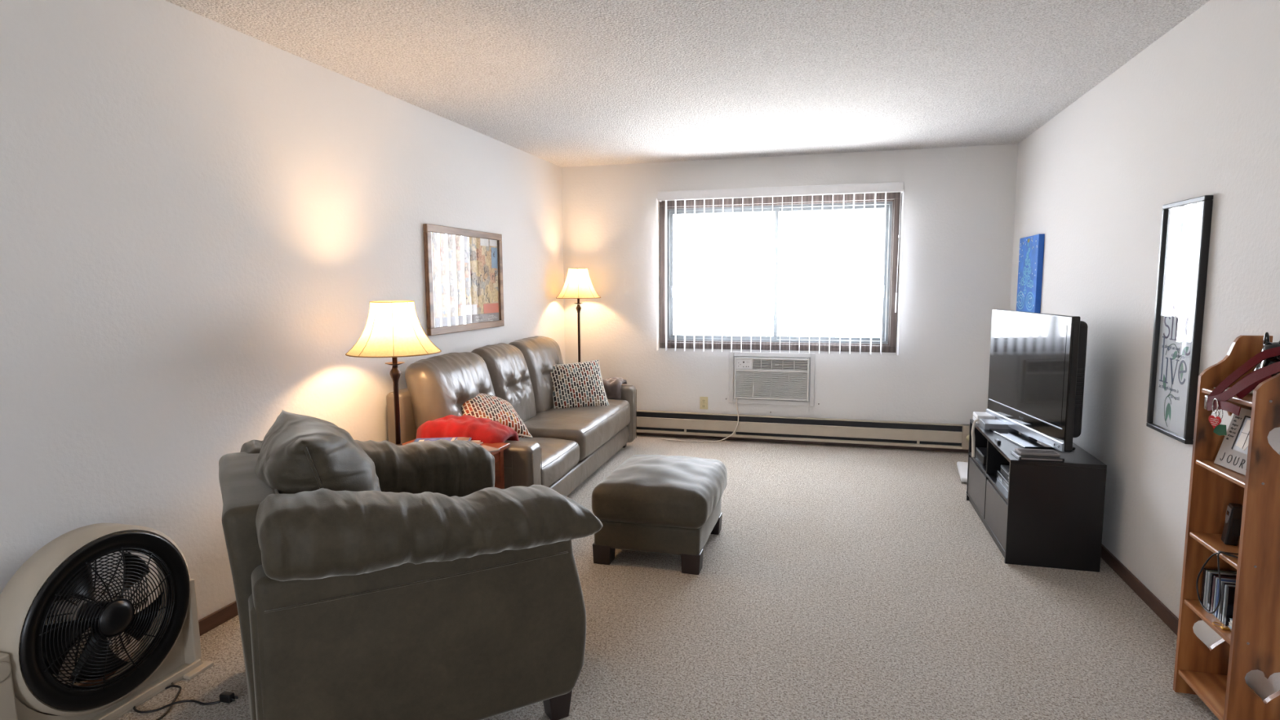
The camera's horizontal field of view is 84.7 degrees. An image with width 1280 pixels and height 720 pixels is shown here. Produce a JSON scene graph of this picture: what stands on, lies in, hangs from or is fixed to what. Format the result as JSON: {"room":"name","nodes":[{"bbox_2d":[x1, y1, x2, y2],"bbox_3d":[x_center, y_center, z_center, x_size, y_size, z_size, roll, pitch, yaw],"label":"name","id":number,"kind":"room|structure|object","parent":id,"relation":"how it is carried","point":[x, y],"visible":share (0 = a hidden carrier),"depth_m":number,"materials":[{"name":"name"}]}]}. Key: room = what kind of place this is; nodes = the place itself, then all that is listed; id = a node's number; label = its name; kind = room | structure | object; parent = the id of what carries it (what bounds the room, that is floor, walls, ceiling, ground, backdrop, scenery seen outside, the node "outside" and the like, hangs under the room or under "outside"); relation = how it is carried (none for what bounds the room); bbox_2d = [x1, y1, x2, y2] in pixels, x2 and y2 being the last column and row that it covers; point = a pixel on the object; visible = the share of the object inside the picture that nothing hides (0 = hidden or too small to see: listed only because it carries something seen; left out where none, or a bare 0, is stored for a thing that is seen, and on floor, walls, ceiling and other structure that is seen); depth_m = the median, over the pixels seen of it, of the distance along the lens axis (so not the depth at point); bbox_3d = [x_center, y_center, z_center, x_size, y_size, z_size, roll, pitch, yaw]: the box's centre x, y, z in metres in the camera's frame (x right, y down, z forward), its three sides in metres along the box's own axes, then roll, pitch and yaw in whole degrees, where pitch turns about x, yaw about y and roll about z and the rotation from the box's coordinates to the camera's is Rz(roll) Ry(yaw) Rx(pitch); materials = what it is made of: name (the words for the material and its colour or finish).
{"room":"living room","nodes":[
{"label":"living room","id":0,"kind":"room"},
{"bbox_2d":[0,0,564,685],"bbox_3d":[-1.901,-0.089,2.461,0.140,2.440,8.532,1,6,15],"label":"wall","id":1,"kind":"structure","parent":0,"point":[202,218],"depth_m":2.73,"materials":[{"name":"white paint"}]},
{"bbox_2d":[35,600,238,715],"bbox_3d":[-1.820,1.095,2.571,0.013,0.062,8.532,1,6,15],"label":"baseboard","id":2,"kind":"structure","parent":1,"relation":"attached to","point":[224,614],"depth_m":2.86,"materials":[{"name":"brown wood"}]},
{"bbox_2d":[422,223,504,335],"bbox_3d":[-1.170,-0.542,4.777,0.028,0.682,1.005,1,6,15],"label":"framed poster","id":3,"kind":"object","parent":1,"relation":"attached to","point":[464,268],"visible":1,"depth_m":4.70,"materials":[{"name":"multicoloured paper"}]},
{"bbox_2d":[115,435,1218,719],"bbox_3d":[-0.014,1.230,2.087,4.039,0.120,8.812,1,6,15],"label":"floor","id":4,"kind":"structure","parent":0,"point":[835,582],"depth_m":2.91,"materials":[{"name":"carpet"}]},
{"bbox_2d":[0,522,238,719],"bbox_3d":[-1.619,0.854,2.209,0.472,0.618,0.701,1,6,15],"label":"box fan","id":5,"kind":"object","parent":4,"relation":"on","point":[169,652],"visible":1,"depth_m":2.23,"materials":[{"name":"beige plastic"}]},
{"bbox_2d":[22,551,147,684],"bbox_3d":[-1.806,0.825,2.291,0.019,0.434,0.434,1,6,15],"label":"grille","id":6,"kind":"object","parent":5,"relation":"attached to","point":[24,566],"depth_m":2.35,"materials":[{"name":"black plastic"}]},
{"bbox_2d":[39,546,174,691],"bbox_3d":[-1.681,0.828,2.256,0.034,0.434,0.434,1,6,15],"label":"grille","id":7,"kind":"object","parent":5,"relation":"attached to","point":[112,620],"depth_m":2.24,"materials":[{"name":"black plastic"}]},
{"bbox_2d":[218,409,602,719],"bbox_3d":[-0.813,0.656,2.382,1.048,0.965,1.131,-4,7,-31],"label":"armchair","id":8,"kind":"object","parent":4,"relation":"on","point":[384,580],"visible":1,"depth_m":1.95,"materials":[{"name":"grey fabric"}]},
{"bbox_2d":[254,409,381,493],"bbox_3d":[-1.023,0.451,2.267,0.386,0.529,0.670,-4,7,-31],"label":"pillow","id":9,"kind":"object","parent":8,"relation":"on","point":[299,453],"depth_m":2.04,"materials":[{"name":"fabric"}]},
{"bbox_2d":[240,439,494,497],"bbox_3d":[-1.018,0.433,2.708,0.898,0.341,0.311,-4,7,-31],"label":"armrest","id":10,"kind":"object","parent":8,"relation":"on","point":[458,468],"depth_m":2.70,"materials":[{"name":"fabric"}]},
{"bbox_2d":[255,484,602,581],"bbox_3d":[-0.569,0.455,2.041,0.958,0.240,0.312,-4,7,-31],"label":"armrest","id":11,"kind":"object","parent":8,"relation":"on","point":[304,532],"depth_m":1.89,"materials":[{"name":"fabric"}]},
{"bbox_2d":[402,438,510,488],"bbox_3d":[-1.021,0.735,3.564,0.548,0.553,0.535,1,6,15],"label":"end table","id":12,"kind":"object","parent":4,"relation":"on","point":[498,455],"visible":0.19,"depth_m":3.68,"materials":[{"name":"brown wood"}]},
{"bbox_2d":[345,300,441,445],"bbox_3d":[-1.203,0.090,3.456,0.445,0.755,0.445,1,6,15],"label":"table lamp","id":13,"kind":"object","parent":12,"relation":"on","point":[393,329],"visible":0.94,"depth_m":3.32,"materials":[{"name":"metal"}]},
{"bbox_2d":[391,357,397,364],"bbox_3d":[-1.203,-0.044,3.441,0.036,0.135,0.036,1,6,15],"label":"socket","id":14,"kind":"object","parent":13,"relation":"attached to","point":[394,360],"depth_m":3.44,"materials":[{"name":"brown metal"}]},
{"bbox_2d":[479,444,499,452],"bbox_3d":[-0.883,0.452,3.565,0.282,0.006,0.217,6,9,43],"label":"magazine","id":15,"kind":"object","parent":12,"relation":"on","point":[490,449],"visible":0.23,"depth_m":3.56,"materials":[{"name":"paper"}]},
{"bbox_3d":[-0.992,0.440,3.619,0.282,0.007,0.217,0,6,5],"label":"magazine","id":16,"kind":"object","parent":15,"relation":"on","visible":0},
{"bbox_2d":[471,440,483,444],"bbox_3d":[-0.982,0.435,3.600,0.277,0.006,0.212,2,7,21],"label":"magazine","id":17,"kind":"object","parent":16,"relation":"on","point":[477,442],"visible":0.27,"depth_m":3.65,"materials":[{"name":"paper"}]},
{"bbox_2d":[413,436,471,442],"bbox_3d":[-1.024,0.426,3.616,0.287,0.007,0.222,-1,6,-7],"label":"magazine","id":18,"kind":"object","parent":17,"relation":"on","point":[464,438],"visible":0.4,"depth_m":3.69,"materials":[{"name":"paper"}]},
{"bbox_2d":[457,436,470,440],"bbox_3d":[-0.928,0.416,3.679,0.065,0.001,0.105,-1,6,-7],"label":"picture","id":19,"kind":"object","parent":18,"relation":"on","point":[464,438],"depth_m":3.69},
{"bbox_2d":[386,336,636,496],"bbox_3d":[-0.714,0.375,4.915,0.853,0.971,2.440,1,6,13],"label":"leather sofa","id":20,"kind":"object","parent":4,"relation":"on","point":[566,446],"visible":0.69,"depth_m":4.62,"materials":[{"name":"grey leather"}]},
{"bbox_2d":[404,351,495,431],"bbox_3d":[-1.111,0.269,4.244,0.320,0.610,0.755,1,6,13],"label":"cushion","id":21,"kind":"object","parent":20,"relation":"on","point":[438,386],"depth_m":3.96,"materials":[{"name":"leather"}]},
{"bbox_2d":[416,414,519,443],"bbox_3d":[-0.952,0.441,3.903,0.519,0.263,0.372,1,6,13],"label":"fleece blanket","id":22,"kind":"object","parent":20,"relation":"on","point":[486,430],"visible":0.55,"depth_m":3.78,"materials":[{"name":"red fabric"}]},
{"bbox_2d":[461,392,532,438],"bbox_3d":[-0.920,0.327,4.255,0.473,0.280,0.396,-5,8,-36],"label":"throw pillow","id":23,"kind":"object","parent":20,"relation":"on","point":[492,407],"visible":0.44,"depth_m":4.18,"materials":[{"name":"fabric"}]},
{"bbox_2d":[471,342,536,422],"bbox_3d":[-0.953,0.196,4.896,0.319,0.609,0.601,1,6,13],"label":"cushion","id":24,"kind":"object","parent":20,"relation":"on","point":[507,365],"depth_m":4.81,"materials":[{"name":"leather"}]},
{"bbox_2d":[508,336,564,413],"bbox_3d":[-0.796,0.124,5.543,0.317,0.609,0.744,1,6,13],"label":"cushion","id":25,"kind":"object","parent":20,"relation":"on","point":[540,353],"depth_m":5.32,"materials":[{"name":"leather"}]},
{"bbox_2d":[518,437,579,486],"bbox_3d":[-0.758,0.634,4.332,0.621,0.224,0.744,1,6,13],"label":"seat cushion","id":26,"kind":"object","parent":20,"relation":"on","point":[560,455],"depth_m":4.32,"materials":[{"name":"leather"}]},
{"bbox_2d":[523,399,630,461],"bbox_3d":[-0.514,0.499,5.297,0.638,0.257,1.289,1,6,13],"label":"seat cushion","id":27,"kind":"object","parent":20,"relation":"on","point":[594,428],"depth_m":4.99,"materials":[{"name":"leather"}]},
{"bbox_2d":[550,359,609,408],"bbox_3d":[-0.488,0.210,5.499,0.460,0.396,0.239,-3,7,-23],"label":"throw pillow","id":28,"kind":"object","parent":20,"relation":"on","point":[578,384],"visible":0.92,"depth_m":5.44,"materials":[{"name":"fabric"}]},
{"bbox_2d":[602,377,626,399],"bbox_3d":[-0.263,0.229,5.950,0.267,0.161,0.256,1,6,13],"label":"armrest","id":29,"kind":"object","parent":20,"relation":"on","point":[612,386],"visible":0.6,"depth_m":5.83,"materials":[{"name":"brown fabric"}]},
{"bbox_2d":[555,267,600,362],"bbox_3d":[-0.543,-0.053,6.284,0.399,1.522,0.399,1,6,15],"label":"floor lamp","id":30,"kind":"object","parent":4,"relation":"on","point":[578,285],"visible":0.89,"depth_m":6.12,"materials":[{"name":"beige fabric"}]},
{"bbox_2d":[591,454,727,574],"bbox_3d":[0.122,0.765,3.722,0.613,0.447,0.736,1,7,16],"label":"ottoman","id":31,"kind":"object","parent":4,"relation":"on","point":[671,504],"visible":0.98,"depth_m":3.42,"materials":[{"name":"grey leather"}]},
{"bbox_2d":[591,454,727,528],"bbox_3d":[0.122,0.678,3.713,0.611,0.272,0.734,1,7,16],"label":"cushion","id":32,"kind":"object","parent":31,"relation":"on","point":[645,491],"depth_m":3.43,"materials":[{"name":"fabric"}]},
{"bbox_2d":[956,461,968,483],"bbox_3d":[2.418,0.812,5.015,0.260,0.046,0.480,2,7,21],"label":"board","id":33,"kind":"object","parent":4,"relation":"on","point":[962,467],"visible":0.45,"depth_m":5.02,"materials":[{"name":"white plastic"}]},
{"bbox_2d":[966,418,1106,572],"bbox_3d":[2.144,0.695,3.902,0.412,0.525,1.065,1,6,15],"label":"tv stand","id":34,"kind":"object","parent":4,"relation":"on","point":[1051,514],"visible":0.91,"depth_m":3.41,"materials":[{"name":"black laminate"}]},
{"bbox_2d":[975,447,986,465],"bbox_3d":[2.147,0.581,4.209,0.209,0.055,0.240,1,6,15],"label":"box","id":35,"kind":"object","parent":34,"relation":"on","point":[980,452],"visible":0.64,"depth_m":4.22,"materials":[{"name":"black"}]},
{"bbox_2d":[971,411,995,457],"bbox_3d":[2.124,0.457,4.301,0.208,0.243,0.220,1,6,15],"label":"router","id":36,"kind":"object","parent":34,"relation":"on","point":[977,415],"visible":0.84,"depth_m":4.25,"materials":[{"name":"white plastic"}]},
{"bbox_2d":[968,452,1008,502],"bbox_3d":[2.139,0.650,3.898,0.401,0.015,1.029,1,6,15],"label":"shelf","id":37,"kind":"object","parent":34,"relation":"attached to","point":[990,476],"depth_m":3.89,"materials":[{"name":"black laminate"}]},
{"bbox_2d":[979,418,1013,430],"bbox_3d":[2.117,0.384,4.147,0.182,0.040,0.157,1,6,15],"label":"game console","id":38,"kind":"object","parent":34,"relation":"on","point":[986,424],"visible":0.64,"depth_m":4.09,"materials":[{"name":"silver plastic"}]},
{"bbox_2d":[994,438,1000,444],"bbox_3d":[1.925,0.436,3.779,0.018,0.019,0.070,1,6,15],"label":"remote control","id":39,"kind":"object","parent":34,"relation":"on","point":[997,441],"visible":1,"depth_m":3.76,"materials":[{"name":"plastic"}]},
{"bbox_2d":[996,470,1008,492],"bbox_3d":[2.036,0.648,3.634,0.277,0.047,0.355,1,6,15],"label":"dvd player","id":40,"kind":"object","parent":34,"relation":"on","point":[1001,477],"visible":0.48,"depth_m":3.71},
{"bbox_2d":[1000,464,1009,480],"bbox_3d":[2.028,0.606,3.621,0.247,0.040,0.315,1,6,15],"label":"cable box","id":41,"kind":"object","parent":40,"relation":"on","point":[1004,468],"visible":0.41,"depth_m":3.72,"materials":[{"name":"silver metal"}]},
{"bbox_2d":[986,308,1088,452],"bbox_3d":[2.142,0.087,3.883,0.250,0.703,0.964,0,6,5],"label":"television","id":42,"kind":"object","parent":34,"relation":"on","point":[1037,360],"visible":0.98,"depth_m":3.71,"materials":[{"name":"black plastic"}]},
{"bbox_2d":[1075,368,1084,407],"bbox_3d":[2.144,0.137,3.430,0.040,0.188,0.002,0,6,5],"label":"vent","id":43,"kind":"object","parent":42,"relation":"attached to","point":[1081,372],"depth_m":3.43,"materials":[{"name":"black plastic"}]},
{"bbox_2d":[1010,450,1064,462],"bbox_3d":[1.954,0.472,3.458,0.200,0.016,0.139,1,6,12],"label":"case","id":44,"kind":"object","parent":34,"relation":"on","point":[1015,453],"visible":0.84,"depth_m":3.40,"materials":[{"name":"black plastic"}]},
{"bbox_2d":[1014,448,1060,457],"bbox_3d":[1.960,0.456,3.469,0.175,0.014,0.100,1,6,12],"label":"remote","id":45,"kind":"object","parent":44,"relation":"on","point":[1041,452],"visible":1,"depth_m":3.44,"materials":[{"name":"grey plastic"}]},
{"bbox_2d":[1173,335,1279,719],"bbox_3d":[1.862,0.542,2.152,0.183,1.214,0.328,1,6,15],"label":"bookcase","id":46,"kind":"object","parent":4,"relation":"on","point":[1216,673],"visible":0.81,"depth_m":2.07,"materials":[{"name":"brown wood"}]},
{"bbox_2d":[1195,550,1238,613],"bbox_3d":[1.783,0.679,2.115,0.105,0.205,0.206,-4,7,-33],"label":"coiled cable","id":47,"kind":"object","parent":46,"relation":"hanging from","point":[1219,552],"visible":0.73,"depth_m":2.12,"materials":[{"name":"black rubber"}]},
{"bbox_2d":[1200,568,1236,604],"bbox_3d":[1.900,0.742,2.277,0.129,0.124,0.012,1,6,15],"label":"case","id":48,"kind":"object","parent":46,"relation":"on","point":[1204,569],"visible":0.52,"depth_m":2.29,"materials":[{"name":"black plastic"}]},
{"bbox_2d":[1203,569,1236,606],"bbox_3d":[1.896,0.743,2.262,0.129,0.124,0.010,1,6,15],"label":"case","id":49,"kind":"object","parent":46,"relation":"on","point":[1206,571],"visible":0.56,"depth_m":2.27,"materials":[{"name":"grey plastic"}]},
{"bbox_2d":[1204,571,1236,608],"bbox_3d":[1.892,0.745,2.249,0.129,0.124,0.010,1,6,15],"label":"case","id":50,"kind":"object","parent":46,"relation":"on","point":[1209,572],"visible":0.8,"depth_m":2.26,"materials":[{"name":"grey plastic"}]},
{"bbox_2d":[1212,622,1231,631],"bbox_3d":[1.786,0.817,2.133,0.033,0.006,0.095,-2,6,-12],"label":"keyring","id":51,"kind":"object","parent":46,"relation":"on","point":[1223,627],"visible":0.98,"depth_m":2.14,"materials":[{"name":"gold metal"}]},
{"bbox_2d":[1207,573,1236,611],"bbox_3d":[1.888,0.746,2.235,0.129,0.124,0.010,1,6,15],"label":"case","id":52,"kind":"object","parent":46,"relation":"on","point":[1212,575],"visible":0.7,"depth_m":2.25,"materials":[{"name":"plastic"}]},
{"bbox_2d":[1210,575,1235,612],"bbox_3d":[1.883,0.748,2.217,0.129,0.124,0.010,1,6,15],"label":"case","id":53,"kind":"object","parent":46,"relation":"on","point":[1214,576],"visible":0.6,"depth_m":2.23,"materials":[{"name":"grey plastic"}]},
{"bbox_2d":[1213,577,1235,615],"bbox_3d":[1.880,0.750,2.205,0.129,0.124,0.006,1,6,15],"label":"case","id":54,"kind":"object","parent":46,"relation":"on","point":[1216,578],"visible":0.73,"depth_m":2.22,"materials":[{"name":"grey plastic"}]},
{"bbox_2d":[1214,578,1235,617],"bbox_3d":[1.877,0.751,2.193,0.129,0.124,0.010,1,6,15],"label":"case","id":55,"kind":"object","parent":46,"relation":"on","point":[1222,580],"visible":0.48,"depth_m":2.21,"materials":[{"name":"plastic"}]},
{"bbox_2d":[1217,581,1235,619],"bbox_3d":[1.872,0.753,2.177,0.129,0.124,0.006,1,6,15],"label":"case","id":56,"kind":"object","parent":46,"relation":"on","point":[1219,608],"visible":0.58,"depth_m":2.19,"materials":[{"name":"grey plastic"}]},
{"bbox_2d":[1219,582,1235,622],"bbox_3d":[1.869,0.754,2.166,0.129,0.124,0.010,1,6,15],"label":"case","id":57,"kind":"object","parent":46,"relation":"on","point":[1223,584],"visible":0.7,"depth_m":2.18,"materials":[{"name":"black plastic"}]},
{"bbox_2d":[1222,584,1235,623],"bbox_3d":[1.865,0.755,2.153,0.129,0.124,0.008,1,6,15],"label":"case","id":58,"kind":"object","parent":46,"relation":"on","point":[1225,585],"visible":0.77,"depth_m":2.17,"materials":[{"name":"grey plastic"}]},
{"bbox_2d":[1223,586,1235,626],"bbox_3d":[1.862,0.757,2.139,0.129,0.124,0.011,1,6,15],"label":"case","id":59,"kind":"object","parent":46,"relation":"on","point":[1230,593],"visible":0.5,"depth_m":2.15,"materials":[{"name":"black plastic"}]},
{"bbox_2d":[1221,502,1242,546],"bbox_3d":[1.863,0.516,2.207,0.044,0.124,0.050,3,7,27],"label":"radio","id":60,"kind":"object","parent":46,"relation":"on","point":[1232,526],"visible":0.86,"depth_m":2.19,"materials":[{"name":"black plastic"}]},
{"bbox_2d":[1213,386,1253,394],"bbox_3d":[1.855,0.095,2.170,0.090,0.012,0.120,1,6,15],"label":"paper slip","id":61,"kind":"object","parent":46,"relation":"on","point":[1251,392],"visible":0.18,"depth_m":2.16,"materials":[{"name":"white paper"}]},
{"bbox_2d":[1204,346,1279,435],"bbox_3d":[1.776,0.099,2.004,0.106,0.275,0.376,0,6,5],"label":"clothes hanger","id":62,"kind":"object","parent":46,"relation":"on","point":[1216,400],"visible":0.99,"depth_m":2.06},
{"bbox_2d":[1213,407,1279,475],"bbox_3d":[1.835,0.251,2.104,0.058,0.186,0.241,1,6,10],"label":"photo frame","id":63,"kind":"object","parent":46,"relation":"on","point":[1232,455],"visible":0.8,"depth_m":2.15,"materials":[{"name":"grey wood"}]},
{"bbox_2d":[1226,416,1241,439],"bbox_3d":[1.847,0.210,2.133,0.021,0.096,0.148,0,6,6],"label":"print","id":64,"kind":"object","parent":63,"relation":"attached to","point":[1233,432],"depth_m":2.19},
{"bbox_2d":[1231,415,1250,454],"bbox_3d":[1.835,0.229,2.108,0.041,0.107,0.117,1,6,15],"label":"photo","id":65,"kind":"object","parent":63,"relation":"attached to","point":[1240,440],"depth_m":2.15},
{"bbox_2d":[1251,332,1279,377],"bbox_3d":[1.862,0.015,2.059,0.096,0.194,0.174,3,7,29],"label":"dog figurine","id":66,"kind":"object","parent":46,"relation":"on","point":[1267,344],"visible":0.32,"depth_m":2.03,"materials":[{"name":"silver metal"}]},
{"bbox_2d":[164,0,1209,167],"bbox_3d":[-0.028,-1.315,1.808,4.039,0.120,8.812,1,6,15],"label":"ceiling","id":67,"kind":"structure","parent":0,"point":[562,83],"depth_m":3.37,"materials":[{"name":"white paint"}]},
{"bbox_2d":[561,143,1017,424],"bbox_3d":[1.126,-0.504,6.104,4.039,2.440,0.140,1,6,15],"label":"wall","id":68,"kind":"structure","parent":0,"point":[959,202],"depth_m":5.87,"materials":[{"name":"white paint"}]},
{"bbox_2d":[699,396,707,409],"bbox_3d":[0.571,0.385,6.277,0.072,0.113,0.011,1,6,15],"label":"wall outlet","id":69,"kind":"object","parent":68,"relation":"attached to","point":[703,400],"visible":1,"depth_m":6.28,"materials":[{"name":"beige plastic"}]},
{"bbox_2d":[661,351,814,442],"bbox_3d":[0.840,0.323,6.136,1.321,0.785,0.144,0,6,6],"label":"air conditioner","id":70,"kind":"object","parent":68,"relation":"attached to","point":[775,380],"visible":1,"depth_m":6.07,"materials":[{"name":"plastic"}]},
{"bbox_2d":[735,370,807,399],"bbox_3d":[1.134,0.215,6.079,0.607,0.230,0.020,1,6,15],"label":"grille","id":71,"kind":"object","parent":70,"relation":"attached to","point":[749,384],"depth_m":6.07,"materials":[{"name":"plastic"}]},
{"bbox_2d":[659,192,901,352],"bbox_3d":[1.157,-0.736,6.048,2.006,1.297,0.140,1,6,15],"label":"window","id":72,"kind":"structure","parent":68,"relation":"in","point":[892,210],"depth_m":6.00,"materials":[{"name":"brown wood"}]},
{"bbox_2d":[656,182,903,355],"bbox_3d":[1.130,-0.750,5.939,2.024,1.380,0.122,1,6,15],"label":"vertical blind","id":73,"kind":"object","parent":72,"relation":"attached to","point":[874,188],"visible":1,"depth_m":5.87,"materials":[{"name":"white plastic"}]},
{"bbox_2d":[636,431,968,452],"bbox_3d":[1.112,0.686,6.160,3.733,0.062,0.013,1,6,15],"label":"baseboard","id":74,"kind":"structure","parent":68,"relation":"attached to","point":[637,433],"depth_m":6.06,"materials":[{"name":"brown wood"}]},
{"bbox_2d":[636,409,969,449],"bbox_3d":[1.111,0.587,6.096,3.660,0.196,0.089,1,6,15],"label":"baseboard heater","id":75,"kind":"object","parent":68,"relation":"attached to","point":[902,433],"visible":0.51,"depth_m":6.00,"materials":[{"name":"metal"}]},
{"bbox_2d":[1009,0,1279,699],"bbox_3d":[1.859,0.004,1.434,0.140,2.440,8.532,1,6,15],"label":"wall","id":76,"kind":"structure","parent":0,"point":[1196,113],"depth_m":3.07,"materials":[{"name":"white paint"}]},
{"bbox_2d":[1016,233,1044,312],"bbox_3d":[2.740,-0.602,4.941,0.037,0.530,0.501,1,6,15],"label":"canvas painting","id":77,"kind":"object","parent":76,"relation":"attached to","point":[1031,252],"visible":0.97,"depth_m":4.85,"materials":[{"name":"blue fabric"}]},
{"bbox_2d":[1100,544,1178,635],"bbox_3d":[1.792,1.184,1.584,0.013,0.062,8.532,1,6,15],"label":"baseboard","id":78,"kind":"structure","parent":76,"relation":"attached to","point":[1143,592],"depth_m":3.08,"materials":[{"name":"brown wood"}]},
{"bbox_2d":[1146,195,1213,444],"bbox_3d":[2.154,-0.161,2.816,0.028,0.940,0.352,1,6,15],"label":"framed print","id":79,"kind":"object","parent":76,"relation":"attached to","point":[1185,226],"visible":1,"depth_m":2.80,"materials":[{"name":"black plastic"}]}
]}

